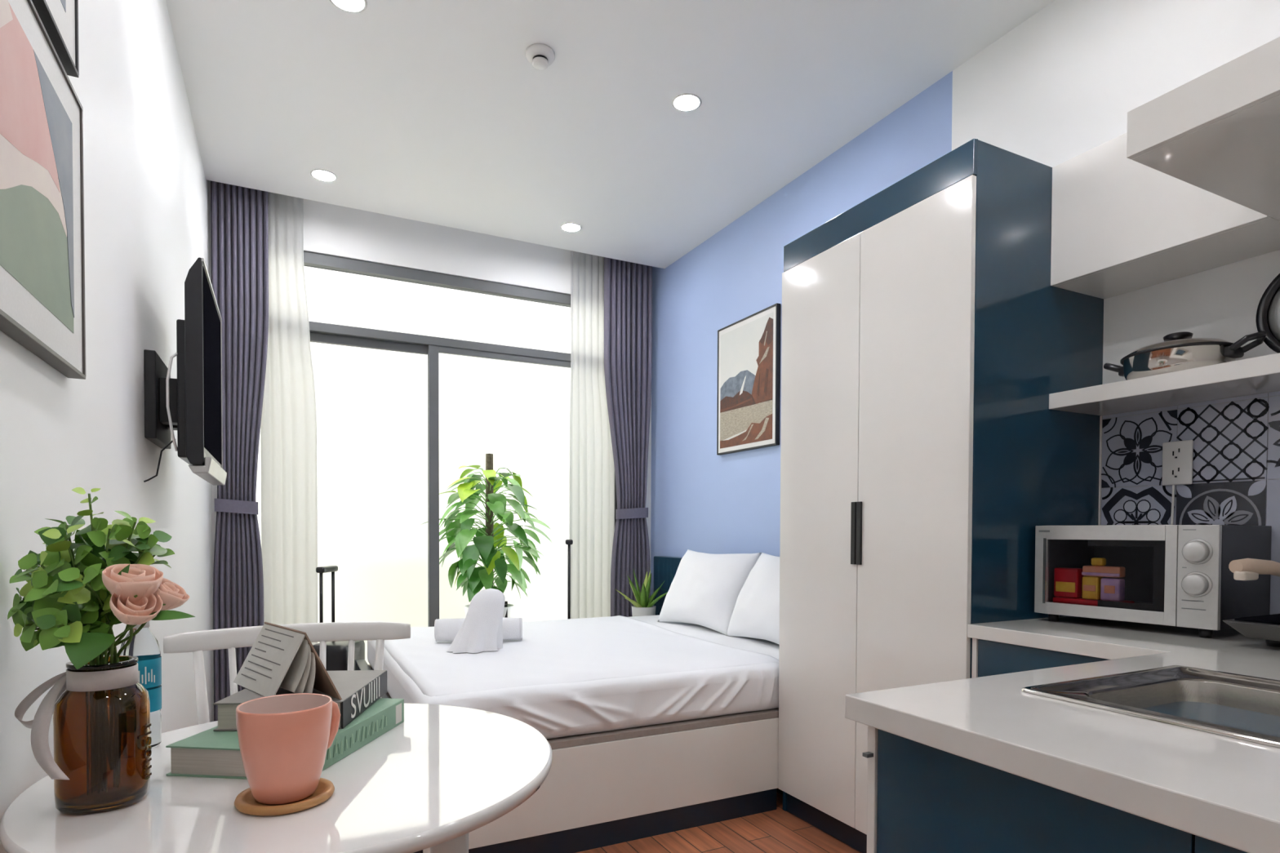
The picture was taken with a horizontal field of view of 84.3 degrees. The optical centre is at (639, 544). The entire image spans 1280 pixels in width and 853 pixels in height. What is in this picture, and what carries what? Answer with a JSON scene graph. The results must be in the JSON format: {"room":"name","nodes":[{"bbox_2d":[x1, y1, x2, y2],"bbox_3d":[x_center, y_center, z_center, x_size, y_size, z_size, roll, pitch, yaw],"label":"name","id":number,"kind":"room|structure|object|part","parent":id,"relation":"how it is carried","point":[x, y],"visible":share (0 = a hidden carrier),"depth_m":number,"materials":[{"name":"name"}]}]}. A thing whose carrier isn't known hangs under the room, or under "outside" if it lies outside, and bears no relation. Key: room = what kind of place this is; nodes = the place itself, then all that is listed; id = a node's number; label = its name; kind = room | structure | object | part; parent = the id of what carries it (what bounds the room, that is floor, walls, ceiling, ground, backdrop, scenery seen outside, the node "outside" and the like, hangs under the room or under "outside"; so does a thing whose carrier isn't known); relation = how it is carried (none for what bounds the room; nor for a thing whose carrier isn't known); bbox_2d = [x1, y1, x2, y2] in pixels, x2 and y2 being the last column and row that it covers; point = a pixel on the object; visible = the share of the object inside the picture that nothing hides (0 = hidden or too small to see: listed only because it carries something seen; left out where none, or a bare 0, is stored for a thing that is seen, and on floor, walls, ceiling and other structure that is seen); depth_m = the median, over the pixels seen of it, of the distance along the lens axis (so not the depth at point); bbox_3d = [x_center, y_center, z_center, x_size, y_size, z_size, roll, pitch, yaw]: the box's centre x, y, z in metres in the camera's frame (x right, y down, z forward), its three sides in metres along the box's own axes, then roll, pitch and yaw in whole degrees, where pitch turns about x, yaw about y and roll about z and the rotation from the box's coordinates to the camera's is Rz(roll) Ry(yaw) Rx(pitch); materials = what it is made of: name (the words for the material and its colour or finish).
{"room":"studio apartment","nodes":[
{"label":"studio apartment","id":0,"kind":"room"},
{"bbox_2d":[0,0,213,852],"bbox_3d":[-1.100,-0.474,1.200,0.120,3.252,6.750,0,1,-27],"label":"wall","id":1,"kind":"structure","parent":0,"point":[147,197],"depth_m":1.83,"materials":[{"name":"white paint"}]},
{"bbox_2d":[0,0,85,379],"bbox_3d":[-0.944,-0.589,1.056,0.029,0.535,0.759,0,1,-27],"label":"framed picture","id":2,"kind":"object","parent":1,"relation":"attached to","point":[42,245],"visible":1,"depth_m":1.15,"materials":[{"name":"paper"}]},
{"bbox_2d":[31,0,79,77],"bbox_3d":[-0.935,-1.171,1.033,0.029,0.547,0.730,0,1,-27],"label":"framed picture","id":3,"kind":"object","parent":1,"relation":"attached to","point":[60,18],"visible":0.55,"depth_m":1.30,"materials":[{"name":"black metal"}]},
{"bbox_2d":[60,0,66,12],"bbox_3d":[-0.924,-1.170,1.036,0.001,0.390,0.585,0,1,-27],"label":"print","id":4,"kind":"object","parent":3,"relation":"attached to","point":[63,2],"depth_m":1.29,"materials":[{"name":"paper"}]},
{"bbox_2d":[143,257,226,485],"bbox_3d":[-1.531,-0.531,2.396,0.185,0.673,0.675,0,1,-27],"label":"television","id":5,"kind":"object","parent":1,"relation":"attached to","point":[190,404],"visible":1,"depth_m":2.16,"materials":[{"name":"black plastic"}]},
{"bbox_2d":[208,180,651,721],"bbox_3d":[-1.238,-0.543,4.852,2.914,3.252,0.100,0,1,-27],"label":"wall","id":6,"kind":"structure","parent":0,"point":[331,229],"depth_m":4.70,"materials":[{"name":"white paint"}]},
{"bbox_2d":[255,250,617,664],"bbox_3d":[-1.276,-0.367,4.825,2.606,2.908,0.074,0,1,-27],"label":"window","id":7,"kind":"structure","parent":6,"relation":"in","point":[442,401],"depth_m":4.76,"materials":[{"name":"clear glass"}]},
{"bbox_3d":[-1.894,-0.146,4.542,1.038,2.265,0.005,0,1,-27],"label":"pane","id":8,"kind":"part","parent":7,"relation":"part of","materials":[{"name":"clear glass"}]},
{"bbox_3d":[-1.895,-0.146,4.542,1.140,2.370,0.032,0,1,-27],"label":"sash frame","id":9,"kind":"part","parent":7,"relation":"part of","materials":[{"name":"grey metal"}]},
{"bbox_3d":[-1.278,-0.368,4.830,2.606,2.908,0.060,0,1,-27],"label":"frame","id":10,"kind":"part","parent":7,"relation":"part of","materials":[{"name":"grey metal"}]},
{"bbox_3d":[-1.274,-1.571,4.808,2.500,0.360,0.005,0,1,-27],"label":"pane","id":11,"kind":"part","parent":7,"relation":"part of","materials":[{"name":"clear glass"}]},
{"bbox_3d":[-0.779,-0.158,5.065,1.300,2.278,0.005,0,1,-27],"label":"pane","id":12,"kind":"part","parent":7,"relation":"part of","materials":[{"name":"clear glass"}]},
{"bbox_3d":[-0.785,-0.153,5.061,1.415,2.372,0.030,0,1,-27],"label":"sash frame","id":13,"kind":"part","parent":7,"relation":"part of","materials":[{"name":"grey metal"}]},
{"bbox_2d":[165,0,1054,268],"bbox_3d":[0.262,-2.098,1.852,3.114,0.220,6.750,0,1,-27],"label":"ceiling","id":14,"kind":"structure","parent":0,"point":[436,112],"depth_m":3.19,"materials":[{"name":"white paint"}]},
{"bbox_2d":[210,180,268,721],"bbox_3d":[-2.324,-0.529,4.121,0.294,3.220,0.083,0,1,-27],"label":"curtain","id":15,"kind":"object","parent":14,"relation":"hanging from","point":[239,215],"visible":0.74,"depth_m":4.10,"materials":[{"name":"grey fabric"}]},
{"bbox_2d":[260,191,317,644],"bbox_3d":[-2.130,-0.532,4.296,0.306,3.220,0.017,0,1,-27],"label":"sheer curtain","id":16,"kind":"object","parent":14,"relation":"hanging from","point":[288,426],"visible":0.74,"depth_m":4.29,"materials":[{"name":"white fabric"}]},
{"bbox_2d":[310,168,337,182],"bbox_3d":[-1.738,-2.030,3.887,0.136,0.004,0.136,0,1,-27],"label":"recessed light","id":17,"kind":"object","parent":14,"relation":"in","point":[322,175],"visible":1,"depth_m":3.88,"materials":[{"name":"white paint"}]},
{"bbox_2d":[312,170,335,181],"bbox_3d":[-1.738,-2.030,3.887,0.116,0.001,0.116,0,1,-27],"label":"diffuser","id":18,"kind":"object","parent":17,"relation":"attached to","point":[321,175],"depth_m":3.89,"materials":[{"name":"white plastic"}]},
{"bbox_2d":[329,0,367,13],"bbox_3d":[-1.075,-2.004,2.598,0.136,0.004,0.136,0,1,-27],"label":"recessed light","id":19,"kind":"object","parent":14,"relation":"in","point":[348,6],"visible":1,"depth_m":2.63,"materials":[{"name":"white glass"}]},
{"bbox_2d":[525,43,555,70],"bbox_3d":[-0.407,-1.984,2.889,0.120,0.050,0.120,0,1,-27],"label":"smoke detector","id":20,"kind":"object","parent":14,"relation":"attached to","point":[540,55],"visible":1,"depth_m":2.86,"materials":[{"name":"white paint"}]},
{"bbox_2d":[560,222,582,231],"bbox_3d":[-0.442,-2.038,4.538,0.136,0.004,0.136,0,1,-27],"label":"recessed light","id":21,"kind":"object","parent":14,"relation":"in","point":[568,227],"visible":1,"depth_m":4.54,"materials":[{"name":"white paint"}]},
{"bbox_2d":[562,223,580,231],"bbox_3d":[-0.442,-2.037,4.538,0.116,0.001,0.116,0,1,-27],"label":"diffuser","id":22,"kind":"object","parent":21,"relation":"attached to","point":[568,227],"depth_m":4.54,"materials":[{"name":"white plastic"}]},
{"bbox_2d":[568,250,614,618],"bbox_3d":[-0.352,-0.542,5.192,0.360,3.220,0.017,0,1,-27],"label":"sheer curtain","id":23,"kind":"object","parent":14,"relation":"hanging from","point":[591,460],"visible":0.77,"depth_m":5.17,"materials":[{"name":"white fabric"}]},
{"bbox_2d":[604,257,652,617],"bbox_3d":[-0.085,-0.542,5.247,0.384,3.220,0.083,0,1,-27],"label":"curtain","id":24,"kind":"object","parent":14,"relation":"hanging from","point":[628,286],"visible":0.76,"depth_m":5.23,"materials":[{"name":"grey fabric"}]},
{"bbox_2d":[671,93,702,111],"bbox_3d":[0.212,-2.010,3.215,0.136,0.004,0.136,0,1,-27],"label":"recessed light","id":25,"kind":"object","parent":14,"relation":"in","point":[686,102],"visible":1,"depth_m":3.21,"materials":[{"name":"white paint"}]},
{"bbox_2d":[674,95,699,110],"bbox_3d":[0.212,-2.010,3.215,0.116,0.001,0.116,0,1,-27],"label":"diffuser","id":26,"kind":"object","parent":25,"relation":"attached to","point":[684,102],"depth_m":3.21,"materials":[{"name":"white plastic"}]},
{"bbox_2d":[576,788,861,852],"bbox_3d":[0.249,1.194,1.913,3.114,0.100,6.750,0,1,-27],"label":"floor","id":27,"kind":"structure","parent":0,"point":[778,830],"depth_m":2.71,"materials":[{"name":"red wood"}]},
{"bbox_2d":[0,703,552,852],"bbox_3d":[-0.580,0.768,1.268,0.838,0.770,0.838,0,1,-27],"label":"round table","id":28,"kind":"object","parent":27,"relation":"on","point":[443,774],"visible":0.58,"depth_m":1.06,"materials":[{"name":"white paint"}]},
{"bbox_2d":[14,655,151,814],"bbox_3d":[-0.839,0.279,1.063,0.192,0.213,0.144,1,1,26],"label":"bottle vase","id":29,"kind":"object","parent":28,"relation":"on","point":[102,740],"visible":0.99,"depth_m":1.01,"materials":[{"name":"orange glass"}]},
{"bbox_2d":[7,487,174,665],"bbox_3d":[-0.841,0.140,1.051,0.240,0.451,0.171,0,1,5],"label":"plant","id":30,"kind":"object","parent":29,"relation":"in","point":[66,597],"visible":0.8,"depth_m":1.02,"materials":[{"name":"green plant"}]},
{"bbox_2d":[64,564,195,669],"bbox_3d":[-0.726,0.182,0.992,0.166,0.310,0.087,1,1,17],"label":"leaf sprig","id":31,"kind":"object","parent":29,"relation":"in","point":[91,645],"visible":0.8,"depth_m":0.98,"materials":[{"name":"green plant"}]},
{"bbox_3d":[-0.751,0.219,1.024,0.105,0.236,0.021,1,1,29],"label":"stem","id":32,"kind":"part","parent":31,"relation":"part of","materials":[{"name":"green plant"}]},
{"bbox_2d":[102,564,163,663],"bbox_3d":[-0.753,0.182,1.015,0.141,0.310,0.071,1,1,17],"label":"rose","id":33,"kind":"object","parent":29,"relation":"in","point":[141,580],"visible":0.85,"depth_m":0.99,"materials":[{"name":"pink plant"}]},
{"bbox_3d":[-0.767,0.209,1.044,0.099,0.254,0.011,1,1,34],"label":"stem","id":34,"kind":"part","parent":33,"relation":"part of","materials":[{"name":"green plant"}]},
{"bbox_2d":[109,592,162,659],"bbox_3d":[-0.735,0.197,1.030,0.061,0.279,0.150,-1,1,-38],"label":"rose","id":35,"kind":"object","parent":29,"relation":"in","point":[129,613],"visible":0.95,"depth_m":0.98,"materials":[{"name":"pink plant"}]},
{"bbox_3d":[-0.761,0.221,1.042,0.104,0.231,0.014,1,1,39],"label":"stem","id":36,"kind":"part","parent":35,"relation":"part of","materials":[{"name":"green plant"}]},
{"bbox_2d":[95,577,190,662],"bbox_3d":[-0.744,0.192,1.041,0.149,0.291,0.057,0,1,-4],"label":"rose","id":37,"kind":"object","parent":29,"relation":"in","point":[172,596],"visible":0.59,"depth_m":1.03,"materials":[{"name":"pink plant"}]},
{"bbox_3d":[-0.767,0.214,1.054,0.110,0.245,0.009,0,1,11],"label":"stem","id":38,"kind":"part","parent":37,"relation":"part of","materials":[{"name":"green plant"}]},
{"bbox_2d":[120,621,161,749],"bbox_3d":[-0.937,0.257,1.325,0.067,0.247,0.067,0,1,-27],"label":"water bottle","id":39,"kind":"object","parent":28,"relation":"on","point":[144,645],"visible":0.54,"depth_m":1.31,"materials":[{"name":"clear plastic"}]},
{"bbox_2d":[137,666,155,684],"bbox_3d":[-0.911,0.241,1.306,0.003,0.032,0.027,1,1,36],"label":"print","id":40,"kind":"object","parent":39,"relation":"attached to","point":[146,675],"depth_m":1.30,"materials":[{"name":"white"}]},
{"bbox_2d":[234,777,334,816],"bbox_3d":[-0.536,0.380,1.070,0.136,0.014,0.136,0,1,-27],"label":"coaster","id":41,"kind":"object","parent":28,"relation":"on","point":[245,802],"visible":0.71,"depth_m":1.03,"materials":[{"name":"brown wood"}]},
{"bbox_2d":[235,693,340,804],"bbox_3d":[-0.529,0.309,1.073,0.146,0.141,0.130,0,1,-27],"label":"mug","id":42,"kind":"object","parent":41,"relation":"on","point":[284,740],"visible":1,"depth_m":1.03,"materials":[{"name":"ceramic"}]},
{"bbox_3d":[-0.502,0.291,1.140,0.014,0.086,0.044,1,1,25],"label":"handle","id":43,"kind":"part","parent":42,"relation":"part of","materials":[{"name":"ceramic"}]},
{"bbox_2d":[165,697,404,779],"bbox_3d":[-0.645,0.356,1.341,0.246,0.050,0.365,0,1,6],"label":"book","id":44,"kind":"object","parent":28,"relation":"on","point":[208,753],"visible":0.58,"depth_m":1.21,"materials":[{"name":"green paper"}]},
{"bbox_2d":[213,670,386,731],"bbox_3d":[-0.658,0.304,1.410,0.225,0.050,0.290,0,1,-5],"label":"book","id":45,"kind":"object","parent":44,"relation":"on","point":[358,690],"visible":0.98,"depth_m":1.35,"materials":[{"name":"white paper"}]},
{"bbox_2d":[233,622,342,700],"bbox_3d":[-0.679,0.220,1.357,0.302,0.122,0.096,1,1,44],"label":"open booklet","id":46,"kind":"object","parent":45,"relation":"on","point":[286,658],"visible":1,"depth_m":1.32,"materials":[{"name":"white paper"}]},
{"bbox_3d":[-0.370,0.782,1.374,0.076,0.740,0.076,0,1,-27],"label":"leg","id":47,"kind":"part","parent":28,"relation":"part of","materials":[{"name":"white paint"}]},
{"bbox_2d":[163,622,410,724],"bbox_3d":[-0.789,0.674,1.629,0.534,0.945,0.384,0,1,-27],"label":"spindle chair","id":48,"kind":"object","parent":27,"relation":"on","point":[197,642],"visible":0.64,"depth_m":1.72,"materials":[{"name":"white paint"}]},
{"bbox_3d":[-0.852,0.224,1.748,0.534,0.049,0.097,0,1,-27],"label":"rail","id":49,"kind":"part","parent":48,"relation":"part of","materials":[{"name":"white paint"}]},
{"bbox_2d":[312,565,364,671],"bbox_3d":[-1.767,0.610,4.134,0.220,0.970,0.300,0,1,1],"label":"suitcase","id":50,"kind":"object","parent":27,"relation":"on","point":[336,654],"visible":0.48,"depth_m":4.04,"materials":[{"name":"black plastic"}]},
{"bbox_3d":[-1.828,0.373,4.056,0.018,0.445,0.018,0,1,-21],"label":"handle rod","id":51,"kind":"part","parent":50,"relation":"part of","materials":[{"name":"black metal"}]},
{"bbox_3d":[-1.825,0.371,4.205,0.018,0.445,0.018,1,1,24],"label":"handle rod","id":52,"kind":"part","parent":50,"relation":"part of","materials":[{"name":"black metal"}]},
{"bbox_2d":[355,555,778,852],"bbox_3d":[-0.289,0.607,3.791,2.179,1.000,2.220,0,1,-27],"label":"bed","id":53,"kind":"object","parent":27,"relation":"on","point":[599,789],"visible":0.15,"depth_m":2.72,"materials":[{"name":"white laminate"}]},
{"bbox_3d":[-1.163,0.890,3.164,0.052,0.450,1.875,0,1,-27],"label":"footboard","id":54,"kind":"part","parent":53,"relation":"part of","materials":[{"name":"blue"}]},
{"bbox_2d":[367,615,779,739],"bbox_3d":[-0.229,0.593,3.619,2.013,0.198,1.875,0,1,-27],"label":"mattress","id":55,"kind":"object","parent":53,"relation":"on","point":[557,710],"visible":0.28,"depth_m":2.74,"materials":[{"name":"white fabric"}]},
{"bbox_2d":[384,615,778,697],"bbox_3d":[-0.436,0.506,3.536,1.528,0.054,1.783,0,1,-27],"label":"sheet","id":56,"kind":"object","parent":55,"relation":"on","point":[554,651],"visible":0.77,"depth_m":3.12,"materials":[{"name":"white fabric"}]},
{"bbox_2d":[446,588,505,653],"bbox_3d":[-0.742,0.348,3.287,0.176,0.277,0.289,1,1,35],"label":"folded towel","id":57,"kind":"object","parent":56,"relation":"on","point":[481,630],"visible":1,"depth_m":3.27,"materials":[{"name":"white fabric"}]},
{"bbox_2d":[434,617,522,641],"bbox_3d":[-0.802,0.423,3.525,0.426,0.118,0.114,0,1,-10],"label":"rolled towel","id":58,"kind":"object","parent":56,"relation":"on","point":[445,629],"visible":0.61,"depth_m":3.48,"materials":[{"name":"white fabric"}]},
{"bbox_2d":[657,549,761,635],"bbox_3d":[0.396,0.263,4.213,0.316,0.454,0.721,0,1,-31],"label":"pillow","id":59,"kind":"object","parent":55,"relation":"on","point":[704,589],"visible":0.88,"depth_m":4.04,"materials":[{"name":"white fabric"}]},
{"bbox_2d":[725,552,779,644],"bbox_3d":[0.722,0.277,3.571,0.327,0.454,0.731,0,1,-27],"label":"pillow","id":60,"kind":"object","parent":55,"relation":"on","point":[756,612],"visible":0.52,"depth_m":3.57,"materials":[{"name":"white fabric"}]},
{"bbox_3d":[0.638,0.601,4.260,0.101,0.999,2.215,0,1,-27],"label":"headboard","id":61,"kind":"part","parent":53,"relation":"part of","materials":[{"name":"blue fabric"}]},
{"bbox_2d":[565,539,573,618],"bbox_3d":[-0.421,0.525,4.787,0.220,1.125,0.260,0,1,-6],"label":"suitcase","id":62,"kind":"object","parent":27,"relation":"on","point":[568,542],"visible":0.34,"depth_m":4.71,"materials":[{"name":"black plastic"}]},
{"bbox_3d":[-0.473,0.289,4.717,0.018,0.600,0.018,0,1,-28],"label":"handle rod","id":63,"kind":"part","parent":62,"relation":"part of","materials":[{"name":"black metal"}]},
{"bbox_2d":[777,138,1103,852],"bbox_3d":[1.090,-0.054,2.714,0.681,2.372,0.918,0,1,-27],"label":"wardrobe","id":64,"kind":"object","parent":27,"relation":"on","point":[926,336],"visible":0.8,"depth_m":2.38,"materials":[{"name":"blue laminate"}]},
{"bbox_3d":[0.698,-0.048,2.779,0.019,2.170,0.449,0,1,-27],"label":"door","id":65,"kind":"part","parent":64,"relation":"part of","materials":[{"name":"white laminate"}]},
{"bbox_3d":[0.781,-0.043,2.583,0.010,0.228,0.021,0,1,-27],"label":"handle","id":66,"kind":"part","parent":64,"relation":"part of","materials":[{"name":"black metal"}]},
{"bbox_3d":[0.793,-0.042,2.559,0.010,0.228,0.021,0,1,-27],"label":"handle","id":67,"kind":"part","parent":64,"relation":"part of","materials":[{"name":"black metal"}]},
{"bbox_3d":[0.905,-0.039,2.369,0.019,2.170,0.464,0,1,-27],"label":"door","id":68,"kind":"part","parent":64,"relation":"part of","materials":[{"name":"white laminate"}]},
{"bbox_2d":[971,638,1110,678],"bbox_3d":[1.434,0.716,2.066,0.655,0.859,0.567,0,1,-27],"label":"base cabinet","id":69,"kind":"object","parent":27,"relation":"on","point":[989,658],"visible":0.19,"depth_m":2.05,"materials":[{"name":"blue laminate"}]},
{"bbox_2d":[862,702,1279,852],"bbox_3d":[1.144,0.739,0.784,0.998,0.859,1.446,0,1,-27],"label":"base cabinet","id":70,"kind":"object","parent":27,"relation":"on","point":[922,798],"visible":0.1,"depth_m":1.03,"materials":[{"name":"blue laminate"}]},
{"bbox_3d":[0.830,0.726,1.426,0.984,0.859,0.017,0,1,-27],"label":"panel","id":71,"kind":"part","parent":70,"relation":"part of","materials":[{"name":"white laminate"}]},
{"bbox_3d":[0.508,0.724,0.992,0.017,0.837,0.459,0,1,-27],"label":"door","id":72,"kind":"part","parent":70,"relation":"part of","materials":[{"name":"blue laminate"}]},
{"bbox_2d":[844,616,1279,852],"bbox_3d":[1.317,0.282,1.159,1.674,0.041,2.076,0,1,-27],"label":"countertop","id":73,"kind":"structure","parent":70,"relation":"on","point":[1224,790],"depth_m":1.01,"materials":[{"name":"grey stone"}]},
{"bbox_2d":[1021,665,1279,748],"bbox_3d":[1.002,0.347,1.134,0.499,0.185,0.503,0,1,-27],"label":"sink","id":74,"kind":"object","parent":73,"relation":"in","point":[1127,693],"visible":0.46,"depth_m":1.29,"materials":[{"name":"metal"}]},
{"bbox_2d":[1089,680,1279,716],"bbox_3d":[0.986,0.351,1.130,0.350,0.176,0.363,0,1,-27],"label":"basin","id":75,"kind":"object","parent":74,"relation":"in","point":[1141,695],"depth_m":1.30,"materials":[{"name":"silver metal"}]},
{"bbox_2d":[1034,524,1271,638],"bbox_3d":[1.520,0.093,2.131,0.370,0.303,0.482,0,1,-31],"label":"microwave","id":76,"kind":"object","parent":73,"relation":"on","point":[1179,575],"visible":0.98,"depth_m":1.99,"materials":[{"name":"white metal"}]},
{"bbox_3d":[1.366,0.081,2.093,0.017,0.278,0.388,0,1,-31],"label":"door","id":77,"kind":"part","parent":76,"relation":"part of","materials":[{"name":"silver metal"}]},
{"bbox_3d":[1.491,0.085,1.886,0.017,0.276,0.092,0,1,-31],"label":"control panel","id":78,"kind":"part","parent":76,"relation":"part of","materials":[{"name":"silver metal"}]},
{"bbox_2d":[1222,613,1279,647],"bbox_3d":[1.775,0.203,1.565,0.452,0.105,0.631,0,1,-27],"label":"gas stove","id":79,"kind":"object","parent":73,"relation":"on","point":[1267,627],"visible":1,"depth_m":1.71,"materials":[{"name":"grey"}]},
{"bbox_3d":[1.781,0.188,1.569,0.410,0.005,0.595,0,1,-27],"label":"glass","id":80,"kind":"part","parent":79,"relation":"part of","materials":[{"name":"black glass"}]},
{"bbox_3d":[0.718,0.732,0.573,0.017,0.837,0.472,0,1,-27],"label":"door","id":81,"kind":"part","parent":70,"relation":"part of","materials":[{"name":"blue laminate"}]},
{"bbox_3d":[0.005,0.825,5.013,0.345,0.520,0.350,0,1,-27],"label":"nightstand","id":82,"kind":"object","parent":27,"relation":"on","visible":0},
{"bbox_2d":[615,570,666,616],"bbox_3d":[0.002,0.368,5.014,0.365,0.393,0.431,0,1,-11],"label":"potted succulent","id":83,"kind":"object","parent":82,"relation":"on","point":[644,606],"visible":0.91,"depth_m":4.94,"materials":[{"name":"plant"}]},
{"bbox_2d":[631,605,656,616],"bbox_3d":[0.027,0.500,5.006,0.176,0.130,0.176,0,1,-27],"label":"pot","id":84,"kind":"object","parent":83,"relation":"on","point":[637,611],"depth_m":4.93,"materials":[{"name":"white ceramic"}]},
{"bbox_2d":[650,0,1279,605],"bbox_3d":[1.611,-0.489,2.563,0.120,3.252,6.750,0,1,-27],"label":"wall","id":85,"kind":"structure","parent":0,"point":[1062,84],"depth_m":2.96,"materials":[{"name":"blue paint"}]},
{"bbox_2d":[716,302,781,455],"bbox_3d":[0.650,-0.978,4.303,0.027,0.803,0.618,0,1,-27],"label":"framed picture","id":86,"kind":"object","parent":85,"relation":"attached to","point":[748,348],"visible":1,"depth_m":4.26,"materials":[{"name":"beige paper"}]},
{"bbox_2d":[1048,352,1279,415],"bbox_3d":[1.914,-0.452,1.500,0.292,0.050,1.976,0,1,-27],"label":"wall shelf","id":87,"kind":"object","parent":85,"relation":"attached to","point":[1257,375],"visible":1,"depth_m":2.04,"materials":[{"name":"white laminate"}]},
{"bbox_2d":[1103,330,1266,380],"bbox_3d":[1.605,-0.559,2.111,0.283,0.138,0.360,0,1,8],"label":"cooking pot","id":88,"kind":"object","parent":87,"relation":"on","point":[1179,351],"visible":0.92,"depth_m":2.01,"materials":[{"name":"metal"}]},
{"bbox_3d":[1.529,-0.565,2.262,0.084,0.051,0.089,0,1,-27],"label":"handle","id":89,"kind":"part","parent":88,"relation":"part of","materials":[{"name":"black plastic"}]},
{"bbox_3d":[1.542,-0.547,2.236,0.060,0.030,0.028,0,1,-27],"label":"handle mount","id":90,"kind":"part","parent":88,"relation":"part of","materials":[{"name":"black plastic"}]},
{"bbox_3d":[1.605,-0.617,2.110,0.072,0.022,0.072,0,1,-27],"label":"knob","id":91,"kind":"part","parent":88,"relation":"part of","materials":[{"name":"black plastic"}]},
{"bbox_3d":[1.605,-0.586,2.111,0.278,0.041,0.278,0,1,-27],"label":"lid","id":92,"kind":"part","parent":88,"relation":"part of","materials":[{"name":"metal"}]},
{"bbox_3d":[1.668,-0.542,1.986,0.060,0.030,0.028,0,1,-27],"label":"handle mount","id":93,"kind":"part","parent":88,"relation":"part of","materials":[{"name":"black plastic"}]},
{"bbox_3d":[1.681,-0.558,1.960,0.084,0.051,0.089,0,1,-27],"label":"handle","id":94,"kind":"part","parent":88,"relation":"part of","materials":[{"name":"black plastic"}]},
{"bbox_2d":[1256,273,1279,353],"bbox_3d":[1.789,-0.635,1.844,0.076,0.298,0.300,0,1,-27],"label":"lid","id":95,"kind":"object","parent":87,"relation":"on","point":[1268,313],"visible":0.94,"depth_m":1.95,"materials":[{"name":"black metal"}]},
{"bbox_2d":[1050,132,1279,298],"bbox_3d":[1.601,-1.034,2.117,0.292,0.383,0.572,0,1,-27],"label":"upper cabinet","id":96,"kind":"object","parent":85,"relation":"attached to","point":[1121,224],"visible":0.74,"depth_m":2.11,"materials":[{"name":"white laminate"}]},
{"bbox_2d":[1161,440,1193,524],"bbox_3d":[1.688,-0.047,2.230,0.021,0.560,0.084,0,1,-27],"label":"wall socket","id":97,"kind":"object","parent":85,"relation":"attached to","point":[1177,456],"visible":0.94,"depth_m":2.22,"materials":[{"name":"white paint"}]},
{"bbox_3d":[1.693,-0.258,2.228,0.012,0.138,0.084,0,1,-27],"label":"plate","id":98,"kind":"part","parent":97,"relation":"part of","materials":[{"name":"white paint"}]},
{"bbox_2d":[1097,391,1279,614],"bbox_3d":[2.060,-0.085,1.525,0.012,0.685,2.076,0,1,-27],"label":"backsplash","id":99,"kind":"structure","parent":85,"relation":"attached to","point":[1236,460],"depth_m":2.17,"materials":[{"name":"tile"}]},
{"bbox_2d":[1126,36,1279,220],"bbox_3d":[1.768,-0.871,1.098,0.910,0.097,1.404,0,1,-27],"label":"upper cabinet","id":100,"kind":"object","parent":85,"relation":"attached to","point":[1217,132],"visible":1,"depth_m":1.46,"materials":[{"name":"white laminate"}]},
{"bbox_3d":[1.369,-0.869,0.897,0.017,0.097,1.404,0,1,-27],"label":"panel","id":101,"kind":"part","parent":100,"relation":"part of","materials":[{"name":"white laminate"}]},
{"bbox_2d":[1228,558,1279,580],"bbox_3d":[1.677,0.090,1.696,0.508,0.115,0.278,0,1,-27],"label":"faucet","id":102,"kind":"object","parent":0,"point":[1246,569],"visible":1,"depth_m":1.67,"materials":[{"name":"beige metal"}]}
]}

